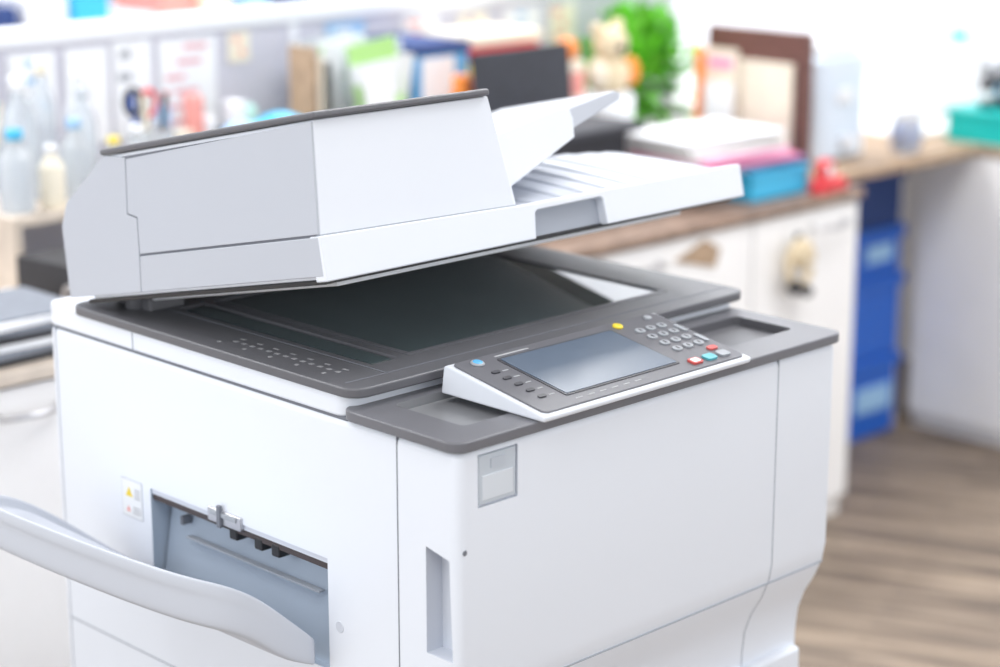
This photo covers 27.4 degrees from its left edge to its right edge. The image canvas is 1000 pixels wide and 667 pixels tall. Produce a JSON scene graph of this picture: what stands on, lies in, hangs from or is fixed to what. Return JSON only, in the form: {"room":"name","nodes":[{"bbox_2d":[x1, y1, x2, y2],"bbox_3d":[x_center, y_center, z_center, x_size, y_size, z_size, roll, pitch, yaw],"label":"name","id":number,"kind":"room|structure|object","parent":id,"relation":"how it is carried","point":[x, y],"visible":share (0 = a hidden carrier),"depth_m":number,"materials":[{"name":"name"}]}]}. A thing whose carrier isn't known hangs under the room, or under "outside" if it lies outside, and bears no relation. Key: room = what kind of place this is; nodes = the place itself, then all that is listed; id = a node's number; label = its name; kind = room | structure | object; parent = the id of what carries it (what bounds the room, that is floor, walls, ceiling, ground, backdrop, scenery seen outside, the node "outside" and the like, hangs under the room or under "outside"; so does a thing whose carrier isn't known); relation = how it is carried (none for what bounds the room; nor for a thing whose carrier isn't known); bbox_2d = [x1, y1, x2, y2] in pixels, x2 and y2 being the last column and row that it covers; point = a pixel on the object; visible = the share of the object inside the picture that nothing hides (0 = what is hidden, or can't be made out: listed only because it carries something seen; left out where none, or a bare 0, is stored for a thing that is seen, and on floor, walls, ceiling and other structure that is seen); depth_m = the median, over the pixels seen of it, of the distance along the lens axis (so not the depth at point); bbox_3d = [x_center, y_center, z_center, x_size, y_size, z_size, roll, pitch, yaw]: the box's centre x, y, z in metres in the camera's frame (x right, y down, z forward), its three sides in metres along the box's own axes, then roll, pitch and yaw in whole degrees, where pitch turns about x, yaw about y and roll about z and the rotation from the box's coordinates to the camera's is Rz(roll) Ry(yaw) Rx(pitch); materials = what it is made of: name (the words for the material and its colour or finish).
{"room":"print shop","nodes":[
{"label":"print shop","id":0,"kind":"room"},
{"bbox_2d":[107,136,119,144],"bbox_3d":[-0.637,-0.318,3.379,0.020,0.012,0.020,-14,20,-43],"label":"cap","id":1,"kind":"object","parent":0,"point":[111,140],"depth_m":3.37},
{"bbox_2d":[675,0,999,122],"bbox_3d":[2.251,-1.033,4.372,0.080,2.800,8.500,-14,20,-43],"label":"wall","id":2,"kind":"structure","parent":0,"point":[920,21],"depth_m":5.73,"materials":[{"name":"paint"}]},
{"bbox_2d":[745,21,800,31],"bbox_3d":[0.782,-0.813,5.908,0.005,0.160,0.200,-14,20,-43],"label":"notice","id":3,"kind":"object","parent":2,"relation":"attached to","point":[747,23],"visible":0.18,"depth_m":5.89,"materials":[{"name":"white"}]},
{"bbox_2d":[941,13,974,49],"bbox_3d":[1.217,-0.798,5.455,0.005,0.100,0.100,-14,20,-43],"label":"notice","id":4,"kind":"object","parent":2,"relation":"attached to","point":[957,31],"visible":0.82,"depth_m":5.45,"materials":[{"name":"white"}]},
{"bbox_2d":[950,29,968,41],"bbox_3d":[1.221,-0.792,5.450,0.002,0.030,0.055,-14,20,-43],"label":"print","id":5,"kind":"object","parent":4,"relation":"attached to","point":[956,35],"depth_m":5.45,"materials":[{"name":"paper"}]},
{"bbox_3d":[1.028,-0.808,5.651,0.005,0.140,0.160,-14,20,-43],"label":"notice","id":6,"kind":"object","parent":2,"relation":"attached to","visible":0},
{"bbox_2d":[863,34,889,41],"bbox_3d":[1.035,-0.799,5.644,0.002,0.042,0.088,-14,20,-43],"label":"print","id":7,"kind":"object","parent":6,"relation":"attached to","point":[881,37],"depth_m":5.63,"materials":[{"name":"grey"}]},
{"bbox_2d":[794,356,999,666],"bbox_3d":[-0.252,0.971,2.424,7.000,0.100,8.600,-14,20,-43],"label":"floor","id":8,"kind":"structure","parent":0,"point":[908,573],"depth_m":4.18,"materials":[{"name":"brown wood"}]},
{"bbox_2d":[0,357,70,666],"bbox_3d":[-1.029,0.381,3.066,1.770,0.720,0.653,-14,20,-43],"label":"filing cabinet","id":9,"kind":"object","parent":8,"relation":"on","point":[34,620],"visible":0.12,"depth_m":2.97,"materials":[{"name":"white wood"}]},
{"bbox_2d":[0,357,54,387],"bbox_3d":[-1.037,0.040,2.986,1.770,0.020,0.630,-14,20,-43],"label":"countertop","id":10,"kind":"structure","parent":9,"relation":"on","point":[43,368],"depth_m":2.91,"materials":[{"name":"brown wood"}]},
{"bbox_2d":[0,286,60,368],"bbox_3d":[-0.735,-0.008,3.001,0.210,0.066,0.205,-14,20,-43],"label":"stack","id":11,"kind":"object","parent":10,"relation":"on","point":[26,336],"visible":0.53,"depth_m":2.94,"materials":[{"name":"metal"}]},
{"bbox_2d":[16,246,69,297],"bbox_3d":[-0.585,-0.080,3.221,0.240,0.094,0.248,12,19,38],"label":"binder","id":12,"kind":"object","parent":10,"relation":"on","point":[45,271],"visible":0.21,"depth_m":3.17,"materials":[{"name":"plastic"}]},
{"bbox_2d":[0,0,665,253],"bbox_3d":[-0.888,0.034,3.675,3.520,1.085,0.045,-14,20,-43],"label":"partition","id":13,"kind":"object","parent":8,"relation":"on","point":[262,81],"visible":0.02,"depth_m":3.94,"materials":[{"name":"white"}]},
{"bbox_2d":[6,50,57,126],"bbox_3d":[-0.818,-0.424,3.589,0.095,0.135,0.003,-14,20,-43],"label":"notice","id":14,"kind":"object","parent":13,"relation":"attached to","point":[21,63],"visible":0.31,"depth_m":3.58,"materials":[{"name":"white paper"}]},
{"bbox_2d":[25,59,35,66],"bbox_3d":[-0.817,-0.471,3.576,0.025,0.012,0.001,-14,20,-43],"label":"print","id":15,"kind":"object","parent":14,"relation":"on","point":[28,62],"depth_m":3.57,"materials":[{"name":"white"}]},
{"bbox_2d":[26,77,34,84],"bbox_3d":[-0.817,-0.442,3.584,0.036,0.012,0.001,-14,20,-43],"label":"print","id":16,"kind":"object","parent":14,"relation":"on","point":[29,80],"depth_m":3.58,"materials":[{"name":"blue"}]},
{"bbox_2d":[63,45,110,143],"bbox_3d":[-0.738,-0.425,3.671,0.090,0.175,0.003,-14,20,-43],"label":"notice","id":17,"kind":"object","parent":13,"relation":"attached to","point":[93,60],"visible":0.51,"depth_m":3.67,"materials":[{"name":"white paper"}]},
{"bbox_2d":[80,54,99,61],"bbox_3d":[-0.731,-0.491,3.658,0.040,0.012,0.001,-14,20,-43],"label":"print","id":18,"kind":"object","parent":17,"relation":"attached to","point":[83,57],"depth_m":3.66,"materials":[{"name":"white"}]},
{"bbox_2d":[88,90,95,97],"bbox_3d":[-0.738,-0.427,3.668,0.034,0.012,0.001,-14,20,-43],"label":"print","id":19,"kind":"object","parent":17,"relation":"on","point":[91,93],"depth_m":3.67,"materials":[{"name":"white"}]},
{"bbox_2d":[92,107,104,114],"bbox_3d":[-0.727,-0.399,3.687,0.040,0.012,0.001,-14,20,-43],"label":"print","id":20,"kind":"object","parent":17,"relation":"on","point":[96,110],"depth_m":3.69,"materials":[{"name":"white"}]},
{"bbox_2d":[111,38,153,140],"bbox_3d":[-0.668,-0.444,3.736,0.085,0.180,0.003,-14,20,-43],"label":"notice","id":21,"kind":"object","parent":13,"relation":"attached to","point":[131,59],"visible":0.56,"depth_m":3.73,"materials":[{"name":"white paper"}]},
{"bbox_2d":[119,50,130,58],"bbox_3d":[-0.678,-0.504,3.708,0.023,0.016,0.001,-14,20,-43],"label":"print","id":22,"kind":"object","parent":21,"relation":"on","point":[123,54],"depth_m":3.71,"materials":[{"name":"grey"}]},
{"bbox_2d":[118,72,131,81],"bbox_3d":[-0.680,-0.465,3.717,0.029,0.016,0.001,-14,20,-43],"label":"print","id":23,"kind":"object","parent":21,"relation":"on","point":[122,76],"depth_m":3.72,"materials":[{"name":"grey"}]},
{"bbox_2d":[128,94,137,103],"bbox_3d":[-0.670,-0.427,3.737,0.033,0.016,0.001,-14,20,-43],"label":"print","id":24,"kind":"object","parent":21,"relation":"on","point":[134,95],"depth_m":3.74,"materials":[{"name":"blue"}]},
{"bbox_2d":[157,35,217,128],"bbox_3d":[-0.581,-0.464,3.820,0.130,0.175,0.003,-14,20,-43],"label":"paper sheet","id":25,"kind":"object","parent":13,"relation":"attached to","point":[187,65],"visible":0.79,"depth_m":3.81,"materials":[{"name":"white paper"}]},
{"bbox_2d":[168,104,182,109],"bbox_3d":[-0.600,-0.421,3.809,0.039,0.010,0.001,-14,20,-43],"label":"print","id":26,"kind":"object","parent":25,"relation":"on","point":[172,106],"depth_m":3.81,"materials":[{"name":"pink"}]},
{"bbox_2d":[166,74,185,80],"bbox_3d":[-0.600,-0.474,3.796,0.044,0.010,0.001,-14,20,-43],"label":"print","id":27,"kind":"object","parent":25,"relation":"on","point":[169,77],"depth_m":3.80,"materials":[{"name":"pink"}]},
{"bbox_2d":[171,118,183,124],"bbox_3d":[-0.598,-0.395,3.818,0.052,0.010,0.001,-14,20,-43],"label":"print","id":28,"kind":"object","parent":25,"relation":"attached to","point":[174,121],"depth_m":3.82,"materials":[{"name":"pink"}]},
{"bbox_2d":[174,87,197,94],"bbox_3d":[-0.584,-0.451,3.818,0.055,0.010,0.001,-14,20,-43],"label":"print","id":29,"kind":"object","parent":25,"relation":"attached to","point":[177,90],"depth_m":3.82,"materials":[{"name":"pink"}]},
{"bbox_2d":[177,57,200,64],"bbox_3d":[-0.578,-0.506,3.810,0.056,0.010,0.001,-14,20,-43],"label":"print","id":30,"kind":"object","parent":25,"relation":"attached to","point":[180,60],"depth_m":3.81,"materials":[{"name":"pink"}]},
{"bbox_2d":[183,42,206,49],"bbox_3d":[-0.568,-0.535,3.813,0.055,0.010,0.001,-14,20,-43],"label":"print","id":31,"kind":"object","parent":25,"relation":"on","point":[186,45],"depth_m":3.81,"materials":[{"name":"pink"}]},
{"bbox_2d":[227,32,249,62],"bbox_3d":[-0.495,-0.543,3.886,0.050,0.055,0.003,-14,20,-43],"label":"card","id":32,"kind":"object","parent":13,"relation":"attached to","point":[238,43],"visible":1,"depth_m":3.88,"materials":[{"name":"beige"}]},
{"bbox_2d":[0,0,524,49],"bbox_3d":[-0.884,-0.507,3.538,3.530,0.030,0.065,-14,20,-43],"label":"shelf","id":33,"kind":"object","parent":13,"relation":"attached to","point":[149,25],"visible":1,"depth_m":3.82,"materials":[{"name":"white"}]},
{"bbox_2d":[289,22,297,44],"bbox_3d":[-0.401,-0.079,4.107,0.020,1.085,0.005,-14,20,-43],"label":"joint","id":34,"kind":"object","parent":13,"relation":"attached to","point":[293,26],"visible":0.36,"depth_m":3.97,"materials":[{"name":"white"}]},
{"bbox_2d":[326,20,364,35],"bbox_3d":[-0.306,-0.580,4.068,0.100,0.075,0.003,-14,20,-43],"label":"photo","id":35,"kind":"object","parent":13,"relation":"attached to","point":[355,27],"visible":0.31,"depth_m":4.07,"materials":[{"name":"blue"}]},
{"bbox_2d":[336,28,352,34],"bbox_3d":[-0.308,-0.597,4.060,0.043,0.013,0.001,-14,20,-43],"label":"print","id":36,"kind":"object","parent":35,"relation":"on","point":[349,31],"depth_m":4.06,"materials":[{"name":"blue paper"}]},
{"bbox_2d":[401,13,437,34],"bbox_3d":[-0.164,-0.601,4.208,0.100,0.105,0.003,-14,20,-43],"label":"notice","id":37,"kind":"object","parent":13,"relation":"attached to","point":[415,24],"visible":0.39,"depth_m":4.20,"materials":[{"name":"white paper"}]},
{"bbox_2d":[407,20,420,25],"bbox_3d":[-0.175,-0.634,4.186,0.038,0.009,0.001,-14,20,-43],"label":"print","id":38,"kind":"object","parent":37,"relation":"on","point":[409,22],"depth_m":4.19,"materials":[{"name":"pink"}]},
{"bbox_2d":[459,11,486,25],"bbox_3d":[-0.057,-0.634,4.308,0.080,0.080,0.003,-14,20,-43],"label":"notice","id":39,"kind":"object","parent":13,"relation":"attached to","point":[473,18],"visible":0.34,"depth_m":4.30,"materials":[{"name":"beige"}]},
{"bbox_2d":[503,6,539,44],"bbox_3d":[0.047,-0.645,4.410,0.110,0.110,0.003,-14,20,-43],"label":"notice","id":40,"kind":"object","parent":13,"relation":"attached to","point":[529,17],"visible":0.33,"depth_m":4.40,"materials":[{"name":"white paper"}]},
{"bbox_2d":[516,12,526,17],"bbox_3d":[0.046,-0.683,4.398,0.031,0.010,0.001,-14,20,-43],"label":"print","id":41,"kind":"object","parent":40,"relation":"on","point":[518,14],"depth_m":4.40,"materials":[{"name":"white"}]},
{"bbox_2d":[549,3,574,43],"bbox_3d":[0.136,-0.677,4.492,0.080,0.090,0.003,-14,20,-43],"label":"photo","id":42,"kind":"object","parent":13,"relation":"attached to","point":[561,16],"visible":0.91,"depth_m":4.49,"materials":[{"name":"beige"}]},
{"bbox_2d":[0,88,838,666],"bbox_3d":[-0.117,0.291,2.462,0.854,1.198,0.740,-14,20,-43],"label":"photocopier","id":43,"kind":"object","parent":8,"relation":"on","point":[328,395],"visible":1,"depth_m":2.23,"materials":[{"name":"white"}]},
{"bbox_2d":[0,495,314,664],"bbox_3d":[-0.393,0.267,2.260,0.434,0.138,0.174,12,19,39],"label":"tray","id":44,"kind":"object","parent":43,"relation":"on","point":[125,561],"depth_m":2.21,"materials":[{"name":"grey"}]},
{"bbox_2d":[493,106,573,185],"bbox_3d":[-0.067,-0.203,2.424,0.187,0.088,0.265,-14,8,-43],"label":"tray","id":45,"kind":"object","parent":43,"relation":"on","point":[526,139],"depth_m":2.35,"materials":[{"name":"white"}]},
{"bbox_2d":[346,308,838,453],"bbox_3d":[0.119,0.043,2.244,0.624,0.012,0.176,-14,20,-43],"label":"shelf","id":46,"kind":"object","parent":43,"relation":"attached to","point":[433,415],"depth_m":2.13,"materials":[{"name":"grey plastic"}]},
{"bbox_2d":[663,0,676,122],"bbox_3d":[0.378,-0.294,4.875,0.030,1.115,0.065,-14,20,-43],"label":"end post","id":47,"kind":"object","parent":8,"relation":"on","point":[671,4],"visible":0.02,"depth_m":4.76,"materials":[{"name":"white"}]},
{"bbox_2d":[535,179,864,515],"bbox_3d":[0.076,0.107,4.117,1.320,0.720,0.653,-14,20,-43],"label":"storage cabinet","id":48,"kind":"object","parent":8,"relation":"on","point":[754,240],"visible":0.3,"depth_m":4.11,"materials":[{"name":"white wood"}]},
{"bbox_2d":[675,239,720,266],"bbox_3d":[0.378,-0.148,3.929,0.135,0.060,0.004,-14,20,-43],"label":"handle","id":49,"kind":"object","parent":48,"relation":"attached to","point":[705,253],"visible":1,"depth_m":3.94,"materials":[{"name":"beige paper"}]},
{"bbox_2d":[535,179,864,256],"bbox_3d":[0.069,-0.233,4.037,1.320,0.020,0.630,-14,20,-43],"label":"countertop","id":50,"kind":"structure","parent":48,"relation":"on","point":[698,220],"depth_m":3.93,"materials":[{"name":"brown wood"}]},
{"bbox_2d":[0,197,67,289],"bbox_3d":[-0.618,-0.202,3.595,0.720,0.142,0.310,-14,20,-43],"label":"desktop riser","id":51,"kind":"object","parent":50,"relation":"on","point":[11,235],"visible":0.24,"depth_m":3.26,"materials":[{"name":"brown wood"}]},
{"bbox_2d":[0,102,2,152],"bbox_3d":[-0.863,-0.315,3.447,0.066,0.150,0.066,-14,20,-43],"label":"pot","id":52,"kind":"object","parent":51,"relation":"on","point":[1,142],"visible":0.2,"depth_m":3.43,"materials":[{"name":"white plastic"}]},
{"bbox_2d":[0,140,35,214],"bbox_3d":[-0.772,-0.254,3.272,0.056,0.121,0.056,-14,20,-43],"label":"bottle","id":53,"kind":"object","parent":51,"relation":"on","point":[17,183],"visible":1,"depth_m":3.25,"materials":[{"name":"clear plastic"}]},
{"bbox_2d":[4,128,22,140],"bbox_3d":[-0.772,-0.316,3.256,0.028,0.016,0.028,-14,20,-43],"label":"cap","id":54,"kind":"object","parent":53,"relation":"on","point":[12,134],"depth_m":3.25,"materials":[{"name":"plastic"}]},
{"bbox_2d":[2,92,40,200],"bbox_3d":[-0.786,-0.310,3.360,0.056,0.186,0.056,-14,20,-43],"label":"bottle","id":55,"kind":"object","parent":51,"relation":"on","point":[18,113],"visible":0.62,"depth_m":3.33,"materials":[{"name":"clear plastic"}]},
{"bbox_2d":[8,75,25,91],"bbox_3d":[-0.786,-0.406,3.335,0.028,0.024,0.028,-14,20,-43],"label":"cap","id":56,"kind":"object","parent":55,"relation":"on","point":[16,83],"depth_m":3.32,"materials":[{"name":"plastic"}]},
{"bbox_2d":[28,75,57,165],"bbox_3d":[-0.777,-0.349,3.489,0.044,0.195,0.044,-14,20,-43],"label":"bottle","id":57,"kind":"object","parent":51,"relation":"on","point":[41,101],"visible":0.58,"depth_m":3.47,"materials":[{"name":"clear plastic"}]},
{"bbox_2d":[33,59,46,75],"bbox_3d":[-0.777,-0.449,3.463,0.022,0.025,0.022,-14,20,-43],"label":"cap","id":58,"kind":"object","parent":57,"relation":"on","point":[39,65],"depth_m":3.45,"materials":[{"name":"plastic"}]},
{"bbox_2d":[39,153,65,208],"bbox_3d":[-0.723,-0.249,3.310,0.040,0.093,0.040,-14,20,-43],"label":"bottle","id":59,"kind":"object","parent":51,"relation":"on","point":[51,169],"visible":1,"depth_m":3.30,"materials":[{"name":"beige"}]},
{"bbox_2d":[44,144,56,152],"bbox_3d":[-0.723,-0.297,3.297,0.020,0.012,0.020,-14,20,-43],"label":"cap","id":60,"kind":"object","parent":59,"relation":"on","point":[48,148],"depth_m":3.29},
{"bbox_2d":[59,129,90,199],"bbox_3d":[-0.701,-0.282,3.381,0.048,0.121,0.048,-14,20,-43],"label":"bottle","id":61,"kind":"object","parent":51,"relation":"on","point":[74,149],"visible":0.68,"depth_m":3.36,"materials":[{"name":"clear plastic"}]},
{"bbox_2d":[65,118,80,128],"bbox_3d":[-0.701,-0.345,3.365,0.024,0.016,0.024,-14,20,-43],"label":"cap","id":62,"kind":"object","parent":61,"relation":"on","point":[71,123],"depth_m":3.36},
{"bbox_2d":[65,83,90,133],"bbox_3d":[-0.724,-0.349,3.528,0.044,0.177,0.044,-14,20,-43],"label":"bottle","id":63,"kind":"object","parent":51,"relation":"on","point":[70,103],"visible":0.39,"depth_m":3.50,"materials":[{"name":"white plastic"}]},
{"bbox_2d":[70,68,82,82],"bbox_3d":[-0.724,-0.440,3.505,0.022,0.023,0.022,-14,20,-43],"label":"cap","id":64,"kind":"object","parent":63,"relation":"on","point":[76,75],"depth_m":3.50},
{"bbox_2d":[69,98,98,171],"bbox_3d":[-0.707,-0.327,3.479,0.048,0.158,0.048,-14,20,-43],"label":"bottle","id":65,"kind":"object","parent":51,"relation":"on","point":[82,110],"visible":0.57,"depth_m":3.46,"materials":[{"name":"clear plastic"}]},
{"bbox_2d":[73,84,88,97],"bbox_3d":[-0.707,-0.409,3.458,0.024,0.020,0.024,-14,20,-43],"label":"cap","id":66,"kind":"object","parent":65,"relation":"on","point":[81,90],"depth_m":3.45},
{"bbox_2d":[126,133,145,144],"bbox_3d":[-0.608,-0.289,3.444,0.044,0.102,0.044,-14,20,-43],"label":"bottle","id":67,"kind":"object","parent":51,"relation":"on","point":[135,138],"visible":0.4,"depth_m":3.42,"materials":[{"name":"white plastic"}]},
{"bbox_2d":[130,124,142,133],"bbox_3d":[-0.608,-0.342,3.431,0.022,0.013,0.022,-14,20,-43],"label":"cap","id":68,"kind":"object","parent":67,"relation":"on","point":[136,128],"depth_m":3.42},
{"bbox_2d":[122,87,173,140],"bbox_3d":[-0.604,-0.347,3.543,0.080,0.165,0.093,0,15,0],"label":"pen cup","id":69,"kind":"object","parent":51,"relation":"on","point":[150,131],"visible":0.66,"depth_m":3.52,"materials":[{"name":"white plastic"}]},
{"bbox_2d":[157,94,256,135],"bbox_3d":[-0.548,-0.378,3.751,0.253,0.120,0.040,-14,20,-43],"label":"stationery items","id":70,"kind":"object","parent":51,"relation":"on","point":[195,120],"visible":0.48,"depth_m":3.73,"materials":[{"name":"white plastic"}]},
{"bbox_2d":[157,104,170,124],"bbox_3d":[-0.605,-0.359,3.698,0.025,0.110,0.025,-14,20,-43],"label":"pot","id":71,"kind":"object","parent":70,"relation":"on","point":[168,118],"depth_m":3.68,"materials":[{"name":"blue"}]},
{"bbox_2d":[204,115,214,130],"bbox_3d":[-0.537,-0.361,3.765,0.030,0.080,0.030,-14,20,-43],"label":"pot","id":72,"kind":"object","parent":70,"relation":"on","point":[209,121],"depth_m":3.75,"materials":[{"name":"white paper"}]},
{"bbox_2d":[246,104,256,121],"bbox_3d":[-0.468,-0.383,3.830,0.030,0.090,0.030,-14,20,-43],"label":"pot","id":73,"kind":"object","parent":70,"relation":"on","point":[251,111],"depth_m":3.81,"materials":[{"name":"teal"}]},
{"bbox_2d":[225,112,295,126],"bbox_3d":[-0.395,-0.348,3.675,0.231,0.100,0.102,-9,17,-32],"label":"pouch","id":74,"kind":"object","parent":51,"relation":"on","point":[274,114],"visible":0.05,"depth_m":3.64,"materials":[{"name":"blue"}]},
{"bbox_2d":[288,45,330,113],"bbox_3d":[-0.354,-0.370,3.848,0.044,0.340,0.070,-14,20,-43],"label":"folders","id":75,"kind":"object","parent":50,"relation":"on","point":[309,75],"visible":0.44,"depth_m":3.80,"materials":[{"name":"beige cardboard"}]},
{"bbox_2d":[299,30,413,108],"bbox_3d":[-0.264,-0.400,3.931,0.172,0.356,0.220,-14,20,-43],"label":"folders","id":76,"kind":"object","parent":50,"relation":"on","point":[363,71],"visible":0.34,"depth_m":3.85,"materials":[{"name":"multicoloured paper"}]},
{"bbox_2d":[364,33,469,98],"bbox_3d":[-0.182,-0.421,4.075,0.146,0.325,0.206,-14,20,-43],"label":"box","id":77,"kind":"object","parent":50,"relation":"on","point":[436,59],"visible":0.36,"depth_m":3.97,"materials":[{"name":"blue"}]},
{"bbox_2d":[452,74,470,92],"bbox_3d":[-0.073,-0.363,3.961,0.044,0.270,0.044,-14,20,-43],"label":"tin","id":78,"kind":"object","parent":50,"relation":"on","point":[461,82],"visible":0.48,"depth_m":3.92,"materials":[{"name":"orange"}]},
{"bbox_2d":[421,23,541,74],"bbox_3d":[-0.045,-0.460,4.218,0.213,0.328,0.160,-14,20,-43],"label":"book stack","id":79,"kind":"object","parent":50,"relation":"on","point":[487,37],"visible":0.23,"depth_m":4.14,"materials":[{"name":"white paper"}]},
{"bbox_2d":[421,23,541,47],"bbox_3d":[-0.038,-0.610,4.186,0.193,0.023,0.160,-14,20,-43],"label":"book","id":80,"kind":"object","parent":79,"relation":"on","point":[487,35],"depth_m":4.14,"materials":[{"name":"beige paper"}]},
{"bbox_2d":[468,41,538,62],"bbox_3d":[-0.044,-0.581,4.187,0.195,0.028,0.160,-14,20,-43],"label":"book","id":81,"kind":"object","parent":79,"relation":"on","point":[475,46],"depth_m":4.11,"materials":[{"name":"red paper"}]},
{"bbox_2d":[470,42,644,155],"bbox_3d":[0.108,-0.384,3.947,0.204,0.316,0.300,13,19,41],"label":"laptop","id":82,"kind":"object","parent":50,"relation":"on","point":[513,77],"visible":0.23,"depth_m":3.96,"materials":[{"name":"plastic"}]},
{"bbox_2d":[557,37,584,96],"bbox_3d":[0.136,-0.446,4.186,0.050,0.316,0.063,-14,20,-43],"label":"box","id":83,"kind":"object","parent":50,"relation":"on","point":[577,67],"visible":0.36,"depth_m":4.14,"materials":[{"name":"cardboard"}]},
{"bbox_2d":[585,18,639,118],"bbox_3d":[0.222,-0.472,4.224,0.110,0.349,0.118,7,16,26],"label":"plush toy","id":84,"kind":"object","parent":50,"relation":"on","point":[608,71],"visible":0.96,"depth_m":4.17,"materials":[{"name":"beige fabric"}]},
{"bbox_2d":[579,0,699,126],"bbox_3d":[0.292,-0.560,4.500,0.415,0.380,0.219,-14,20,-43],"label":"potted plant","id":85,"kind":"object","parent":50,"relation":"on","point":[654,51],"visible":0.48,"depth_m":4.47,"materials":[{"name":"green plant"}]},
{"bbox_2d":[694,47,738,121],"bbox_3d":[0.462,-0.475,4.389,0.028,0.270,0.100,-14,20,-43],"label":"holder","id":86,"kind":"object","parent":50,"relation":"on","point":[716,69],"visible":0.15,"depth_m":4.37,"materials":[{"name":"beige plastic"}]},
{"bbox_2d":[708,24,814,183],"bbox_3d":[0.544,-0.488,4.352,0.034,0.315,0.270,-14,20,-43],"label":"picture frame","id":87,"kind":"object","parent":50,"relation":"on","point":[775,69],"visible":0.64,"depth_m":4.29,"materials":[{"name":"brown wood"}]},
{"bbox_2d":[731,161,810,202],"bbox_3d":[0.512,-0.318,4.205,0.190,0.060,0.170,-14,20,-43],"label":"plastic basket","id":88,"kind":"object","parent":50,"relation":"on","point":[786,178],"visible":0.53,"depth_m":4.14,"materials":[{"name":"blue"}]},
{"bbox_2d":[626,118,805,171],"bbox_3d":[0.426,-0.378,4.159,0.359,0.074,0.244,-14,20,-43],"label":"pile","id":89,"kind":"object","parent":88,"relation":"on","point":[715,142],"visible":0.77,"depth_m":4.08,"materials":[{"name":"white"}]},
{"bbox_2d":[809,158,847,194],"bbox_3d":[0.677,-0.328,4.221,0.032,0.070,0.109,11,18,37],"label":"tape dispenser","id":90,"kind":"object","parent":50,"relation":"on","point":[825,181],"visible":1,"depth_m":4.19,"materials":[{"name":"red plastic"}]},
{"bbox_2d":[784,232,815,297],"bbox_3d":[0.606,-0.135,4.117,0.095,0.135,0.035,-14,20,-43],"label":"trinket","id":91,"kind":"object","parent":48,"relation":"hanging from","point":[801,252],"visible":1,"depth_m":4.10},
{"bbox_2d":[675,71,947,418],"bbox_3d":[0.770,-0.281,5.613,0.565,0.720,1.180,-14,20,-43],"label":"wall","id":92,"kind":"structure","parent":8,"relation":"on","point":[871,123],"depth_m":5.60,"materials":[{"name":"paint"}]},
{"bbox_2d":[828,36,986,118],"bbox_3d":[0.979,-0.680,5.418,0.310,0.150,0.510,-14,20,-43],"label":"partition","id":93,"kind":"object","parent":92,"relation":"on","point":[933,79],"visible":0.41,"depth_m":5.23,"materials":[{"name":"white paper"}]},
{"bbox_2d":[679,120,977,182],"bbox_3d":[0.641,-0.100,4.914,0.610,0.720,0.730,-14,20,-43],"label":"writing desk","id":94,"kind":"object","parent":8,"relation":"on","point":[876,158],"visible":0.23,"depth_m":4.64,"materials":[{"name":"beige wood"}]},
{"bbox_2d":[810,35,865,162],"bbox_3d":[0.712,-0.530,4.617,0.180,0.262,0.205,-14,20,-43],"label":"container","id":95,"kind":"object","parent":94,"relation":"on","point":[839,64],"visible":0.62,"depth_m":4.55,"materials":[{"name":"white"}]},
{"bbox_2d":[888,105,923,154],"bbox_3d":[0.926,-0.464,4.675,0.080,0.106,0.080,-14,20,-43],"label":"glass jar","id":96,"kind":"object","parent":94,"relation":"on","point":[906,132],"visible":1,"depth_m":4.65,"materials":[{"name":"grey glass"}]},
{"bbox_2d":[847,170,907,443],"bbox_3d":[0.765,-0.082,4.965,0.316,0.660,0.296,-14,20,-43],"label":"crates","id":97,"kind":"object","parent":8,"relation":"on","point":[874,356],"visible":0.24,"depth_m":4.90,"materials":[{"name":"blue plastic"}]},
{"bbox_2d":[907,131,999,445],"bbox_3d":[1.646,-0.052,4.730,0.594,0.720,1.310,-14,20,-43],"label":"panel","id":98,"kind":"object","parent":8,"relation":"on","point":[954,384],"visible":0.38,"depth_m":4.91,"materials":[{"name":"white wood"}]},
{"bbox_2d":[923,131,999,156],"bbox_3d":[1.655,-0.393,4.650,0.570,0.020,1.310,-14,20,-43],"label":"countertop","id":99,"kind":"structure","parent":98,"relation":"on","point":[988,150],"depth_m":4.80,"materials":[{"name":"beige wood"}]},
{"bbox_2d":[945,102,999,146],"bbox_3d":[1.237,-0.490,4.828,0.220,0.078,0.305,-14,20,-43],"label":"storage box","id":100,"kind":"object","parent":99,"relation":"on","point":[969,123],"visible":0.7,"depth_m":4.81,"materials":[{"name":"teal"}]},
{"bbox_2d":[978,71,995,108],"bbox_3d":[1.147,-0.576,4.826,0.040,0.090,0.040,-14,20,-43],"label":"bottle","id":101,"kind":"object","parent":100,"relation":"on","point":[987,83],"visible":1,"depth_m":4.81,"materials":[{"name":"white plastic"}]},
{"bbox_2d":[978,90,995,100],"bbox_3d":[1.147,-0.562,4.830,0.042,0.022,0.042,-14,20,-43],"label":"label","id":102,"kind":"object","parent":101,"relation":"attached to","point":[982,95],"depth_m":4.81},
{"bbox_2d":[983,64,993,70],"bbox_3d":[1.147,-0.624,4.814,0.024,0.014,0.024,-14,20,-43],"label":"cap","id":103,"kind":"object","parent":101,"relation":"on","point":[986,67],"depth_m":4.80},
{"bbox_2d":[994,69,999,106],"bbox_3d":[1.190,-0.592,4.851,0.040,0.108,0.040,-14,20,-43],"label":"bottle","id":104,"kind":"object","parent":100,"relation":"on","point":[997,75],"visible":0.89,"depth_m":4.84,"materials":[{"name":"blue plastic"}]},
{"bbox_3d":[-1.487,-0.207,4.969,4.505,0.900,0.533,-14,20,-43],"label":"credenza","id":105,"kind":"object","parent":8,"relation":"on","visible":0},
{"bbox_2d":[0,0,321,27],"bbox_3d":[-1.050,-0.837,5.215,3.086,0.195,0.220,-14,20,-43],"label":"boxes","id":106,"kind":"object","parent":105,"relation":"on","point":[13,13],"visible":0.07,"depth_m":5.11,"materials":[{"name":"white paper"}]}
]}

